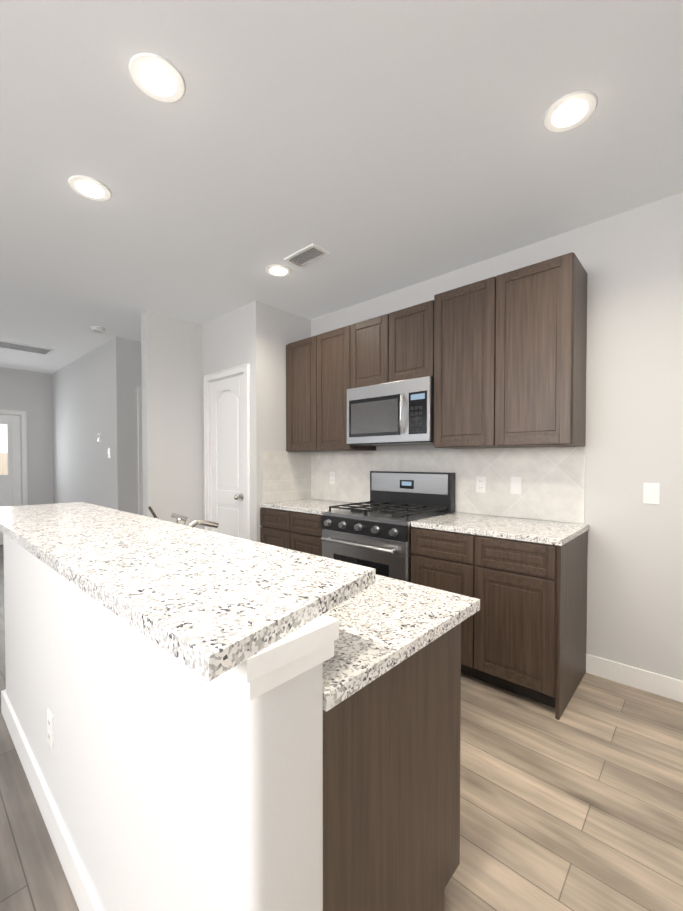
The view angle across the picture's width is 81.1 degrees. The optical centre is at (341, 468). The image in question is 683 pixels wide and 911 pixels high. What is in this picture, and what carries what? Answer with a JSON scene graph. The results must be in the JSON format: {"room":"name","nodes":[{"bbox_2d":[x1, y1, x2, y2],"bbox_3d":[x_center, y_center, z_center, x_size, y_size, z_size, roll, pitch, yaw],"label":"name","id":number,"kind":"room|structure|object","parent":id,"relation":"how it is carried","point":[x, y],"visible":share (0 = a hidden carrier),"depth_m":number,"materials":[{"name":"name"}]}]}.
{"room":"kitchen","nodes":[
{"label":"kitchen","id":0,"kind":"room"},
{"bbox_2d":[0,367,53,505],"bbox_3d":[-6.486,-0.158,4.849,0.120,2.740,4.910,1,1,42],"label":"wall","id":1,"kind":"structure","parent":0,"point":[30,392],"depth_m":6.45,"materials":[{"name":"paint"}]},
{"bbox_2d":[0,414,20,544],"bbox_3d":[-5.346,0.177,6.002,0.123,2.008,0.840,1,1,42],"label":"door leaf","id":2,"kind":"structure","parent":1,"relation":"in","point":[10,469],"depth_m":6.22,"materials":[{"name":"white wood"}]},
{"bbox_2d":[0,409,27,505],"bbox_3d":[-5.390,0.143,6.041,0.144,2.092,0.994,1,1,42],"label":"door frame","id":3,"kind":"structure","parent":1,"relation":"attached to","point":[24,474],"depth_m":6.33,"materials":[{"name":"white wood"}]},
{"bbox_2d":[52,341,111,507],"bbox_3d":[-3.750,-0.176,5.761,2.940,2.740,0.120,1,1,42],"label":"wall","id":4,"kind":"structure","parent":0,"point":[94,392],"depth_m":5.47,"materials":[{"name":"paint"}]},
{"bbox_2d":[97,433,100,441],"bbox_3d":[-3.045,-0.387,5.019,0.085,0.110,0.022,1,1,42],"label":"thermostat","id":5,"kind":"object","parent":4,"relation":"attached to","point":[99,437],"visible":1,"depth_m":5.00,"materials":[{"name":"white plastic"}]},
{"bbox_2d":[108,337,141,514],"bbox_3d":[-1.302,-0.184,6.163,0.120,2.740,4.010,1,1,42],"label":"wall","id":6,"kind":"structure","parent":0,"point":[125,354],"depth_m":4.71,"materials":[{"name":"paint"}]},
{"bbox_2d":[137,387,142,515],"bbox_3d":[-2.192,0.109,5.173,0.144,2.192,0.884,1,1,42],"label":"door frame","id":7,"kind":"structure","parent":6,"relation":"attached to","point":[140,470],"depth_m":4.81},
{"bbox_2d":[141,310,200,528],"bbox_3d":[-0.522,-0.169,5.386,0.120,2.740,4.110,1,1,42],"label":"wall","id":8,"kind":"structure","parent":0,"point":[180,359],"depth_m":3.99,"materials":[{"name":"paint"}]},
{"bbox_2d":[201,301,268,541],"bbox_3d":[-1.070,-0.141,3.959,0.930,2.740,0.120,1,1,42],"label":"wall","id":9,"kind":"structure","parent":0,"point":[238,337],"depth_m":3.67,"materials":[{"name":"paint"}]},
{"bbox_2d":[204,364,249,539],"bbox_3d":[-1.101,0.133,3.976,0.784,2.192,0.144,1,1,42],"label":"door frame","id":10,"kind":"structure","parent":9,"relation":"attached to","point":[230,372],"depth_m":3.87,"materials":[{"name":"white wood"}]},
{"bbox_2d":[211,374,244,538],"bbox_3d":[-1.141,0.167,3.932,0.630,2.108,0.123,1,1,42],"label":"door leaf","id":11,"kind":"structure","parent":9,"relation":"in","point":[227,454],"depth_m":3.94,"materials":[{"name":"white wood"}]},
{"bbox_2d":[269,305,308,451],"bbox_3d":[-0.560,-0.141,3.941,0.150,2.740,0.540,1,1,42],"label":"wall","id":12,"kind":"structure","parent":0,"point":[285,327],"depth_m":3.78,"materials":[{"name":"paint"}]},
{"bbox_2d":[0,545,682,910],"bbox_3d":[-1.955,1.268,3.466,8.720,0.060,8.920,1,1,42],"label":"floor","id":13,"kind":"structure","parent":0,"point":[577,805],"depth_m":1.49,"materials":[{"name":"brown wood"}]},
{"bbox_2d":[0,506,479,910],"bbox_3d":[-0.678,0.776,1.610,2.202,0.997,0.794,1,1,42],"label":"kitchen island","id":14,"kind":"object","parent":13,"relation":"on","point":[241,724],"depth_m":0.89,"materials":[{"name":"paint"}]},
{"bbox_2d":[47,708,53,750],"bbox_3d":[-1.029,0.921,1.409,0.072,0.117,0.007,1,1,42],"label":"outlet","id":15,"kind":"object","parent":14,"relation":"attached to","point":[50,728],"visible":1,"depth_m":1.40,"materials":[{"name":"white plastic"}]},
{"bbox_2d":[0,510,339,673],"bbox_3d":[-0.889,0.266,1.369,2.222,0.033,0.188,1,1,42],"label":"island countertop","id":16,"kind":"structure","parent":14,"relation":"on","point":[245,626],"depth_m":0.71,"materials":[{"name":"white stone"}]},
{"bbox_2d":[260,506,323,555],"bbox_3d":[-0.218,0.794,3.595,0.831,0.883,0.641,1,1,42],"label":"base cabinet","id":17,"kind":"object","parent":13,"relation":"on","point":[298,530],"depth_m":3.34,"materials":[{"name":"brown wood"}]},
{"bbox_2d":[260,498,369,513],"bbox_3d":[-0.217,0.337,3.588,0.831,0.032,0.636,1,1,42],"label":"countertop","id":18,"kind":"structure","parent":17,"relation":"on","point":[317,505],"depth_m":3.55,"materials":[{"name":"white stone"}]},
{"bbox_2d":[321,471,454,582],"bbox_3d":[0.332,0.640,3.010,0.760,1.215,0.737,1,1,42],"label":"range","id":19,"kind":"object","parent":13,"relation":"on","point":[375,534],"visible":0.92,"depth_m":2.90,"materials":[{"name":"silver metal"}]},
{"bbox_2d":[411,522,588,719],"bbox_3d":[0.976,0.815,2.509,0.863,0.883,0.641,1,1,42],"label":"base cabinet","id":20,"kind":"object","parent":13,"relation":"on","point":[516,564],"depth_m":2.18,"materials":[{"name":"brown wood"}]},
{"bbox_2d":[412,510,587,541],"bbox_3d":[0.980,0.358,2.500,0.869,0.032,0.636,1,1,42],"label":"countertop","id":21,"kind":"structure","parent":20,"relation":"on","point":[540,529],"depth_m":2.40,"materials":[{"name":"white stone"}]},
{"bbox_2d":[0,0,682,373],"bbox_3d":[-1.955,-1.531,3.412,8.720,0.060,8.920,1,1,42],"label":"ceiling","id":22,"kind":"structure","parent":0,"point":[376,148],"depth_m":1.82,"materials":[{"name":"paint"}]},
{"bbox_2d":[0,340,53,354],"bbox_3d":[-4.063,-1.526,5.019,0.360,0.012,0.660,1,1,42],"label":"ceiling vent","id":23,"kind":"object","parent":22,"relation":"in","point":[23,347],"visible":1,"depth_m":5.06,"materials":[{"name":"white metal"}]},
{"bbox_2d":[68,175,111,200],"bbox_3d":[-1.325,-1.472,2.104,0.196,0.008,0.196,1,1,42],"label":"recessed light","id":24,"kind":"object","parent":22,"relation":"in","point":[89,188],"visible":1,"depth_m":2.09,"materials":[{"name":"white plastic"}]},
{"bbox_2d":[90,326,104,332],"bbox_3d":[-2.633,-1.499,4.315,0.140,0.038,0.140,1,1,42],"label":"smoke detector","id":25,"kind":"object","parent":22,"relation":"attached to","point":[97,329],"visible":1,"depth_m":4.28,"materials":[{"name":"white plastic"}]},
{"bbox_2d":[129,52,185,101],"bbox_3d":[-0.690,-1.460,1.500,0.196,0.008,0.196,1,1,42],"label":"recessed light","id":26,"kind":"object","parent":22,"relation":"in","point":[156,77],"visible":1,"depth_m":1.49,"materials":[{"name":"white plastic"}]},
{"bbox_2d":[265,264,290,276],"bbox_3d":[-0.477,-1.490,3.012,0.196,0.008,0.196,1,1,42],"label":"recessed light","id":27,"kind":"object","parent":22,"relation":"in","point":[278,270],"visible":1,"depth_m":3.00,"materials":[{"name":"white plastic"}]},
{"bbox_2d":[284,243,329,267],"bbox_3d":[-0.245,-1.483,2.791,0.300,0.012,0.160,1,1,42],"label":"ceiling vent","id":28,"kind":"object","parent":22,"relation":"in","point":[308,254],"visible":0.96,"depth_m":2.78,"materials":[{"name":"white metal"}]},
{"bbox_2d":[543,90,597,131],"bbox_3d":[0.940,-1.463,1.644,0.196,0.008,0.196,1,1,42],"label":"recessed light","id":29,"kind":"object","parent":22,"relation":"in","point":[572,110],"visible":1,"depth_m":1.63,"materials":[{"name":"white plastic"}]},
{"bbox_2d":[309,192,682,680],"bbox_3d":[0.712,-0.128,3.251,4.520,2.740,0.150,1,1,42],"label":"wall","id":30,"kind":"structure","parent":0,"point":[631,261],"depth_m":2.30,"materials":[{"name":"paint"}]},
{"bbox_2d":[286,324,375,451],"bbox_3d":[-0.098,-0.671,3.654,0.894,1.020,0.355,1,1,42],"label":"upper cabinet","id":31,"kind":"object","parent":30,"relation":"attached to","point":[319,368],"depth_m":3.50,"materials":[{"name":"brown wood"}]},
{"bbox_2d":[330,472,334,483],"bbox_3d":[-0.088,0.090,3.881,0.072,0.117,0.007,1,1,42],"label":"outlet","id":32,"kind":"object","parent":30,"relation":"attached to","point":[332,477],"visible":1,"depth_m":3.88,"materials":[{"name":"white plastic"}]},
{"bbox_2d":[354,300,433,387],"bbox_3d":[0.470,-0.906,3.132,0.762,0.530,0.355,1,1,42],"label":"upper cabinet","id":33,"kind":"object","parent":30,"relation":"attached to","point":[398,345],"depth_m":2.96,"materials":[{"name":"brown wood"}]},
{"bbox_2d":[347,376,433,445],"bbox_3d":[0.436,-0.412,3.104,0.756,0.450,0.454,1,1,42],"label":"microwave","id":34,"kind":"object","parent":33,"relation":"attached to","point":[398,413],"visible":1,"depth_m":2.94,"materials":[{"name":"silver metal"}]},
{"bbox_2d":[476,476,485,492],"bbox_3d":[1.008,0.116,2.885,0.072,0.117,0.007,1,1,42],"label":"outlet","id":35,"kind":"object","parent":30,"relation":"attached to","point":[480,484],"visible":1,"depth_m":2.88,"materials":[{"name":"white plastic"}]},
{"bbox_2d":[434,252,586,448],"bbox_3d":[1.066,-0.665,2.595,0.848,1.050,0.355,1,1,42],"label":"upper cabinet","id":36,"kind":"object","parent":30,"relation":"attached to","point":[501,359],"depth_m":2.40,"materials":[{"name":"brown wood"}]},
{"bbox_2d":[510,477,521,493],"bbox_3d":[1.188,0.117,2.720,0.072,0.117,0.008,1,1,42],"label":"outlet","id":37,"kind":"object","parent":30,"relation":"attached to","point":[515,485],"visible":1,"depth_m":2.72,"materials":[{"name":"white plastic"}]},
{"bbox_2d":[586,654,682,701],"bbox_3d":[1.870,1.207,2.132,0.985,0.115,0.014,1,1,42],"label":"baseboard","id":38,"kind":"structure","parent":30,"relation":"attached to","point":[653,683],"depth_m":2.28,"materials":[{"name":"white wood"}]},
{"bbox_2d":[643,483,659,503],"bbox_3d":[1.737,0.140,2.237,0.072,0.117,0.008,1,1,42],"label":"light switch","id":39,"kind":"object","parent":30,"relation":"attached to","point":[651,493],"visible":1,"depth_m":2.23,"materials":[{"name":"white plastic"}]}
]}

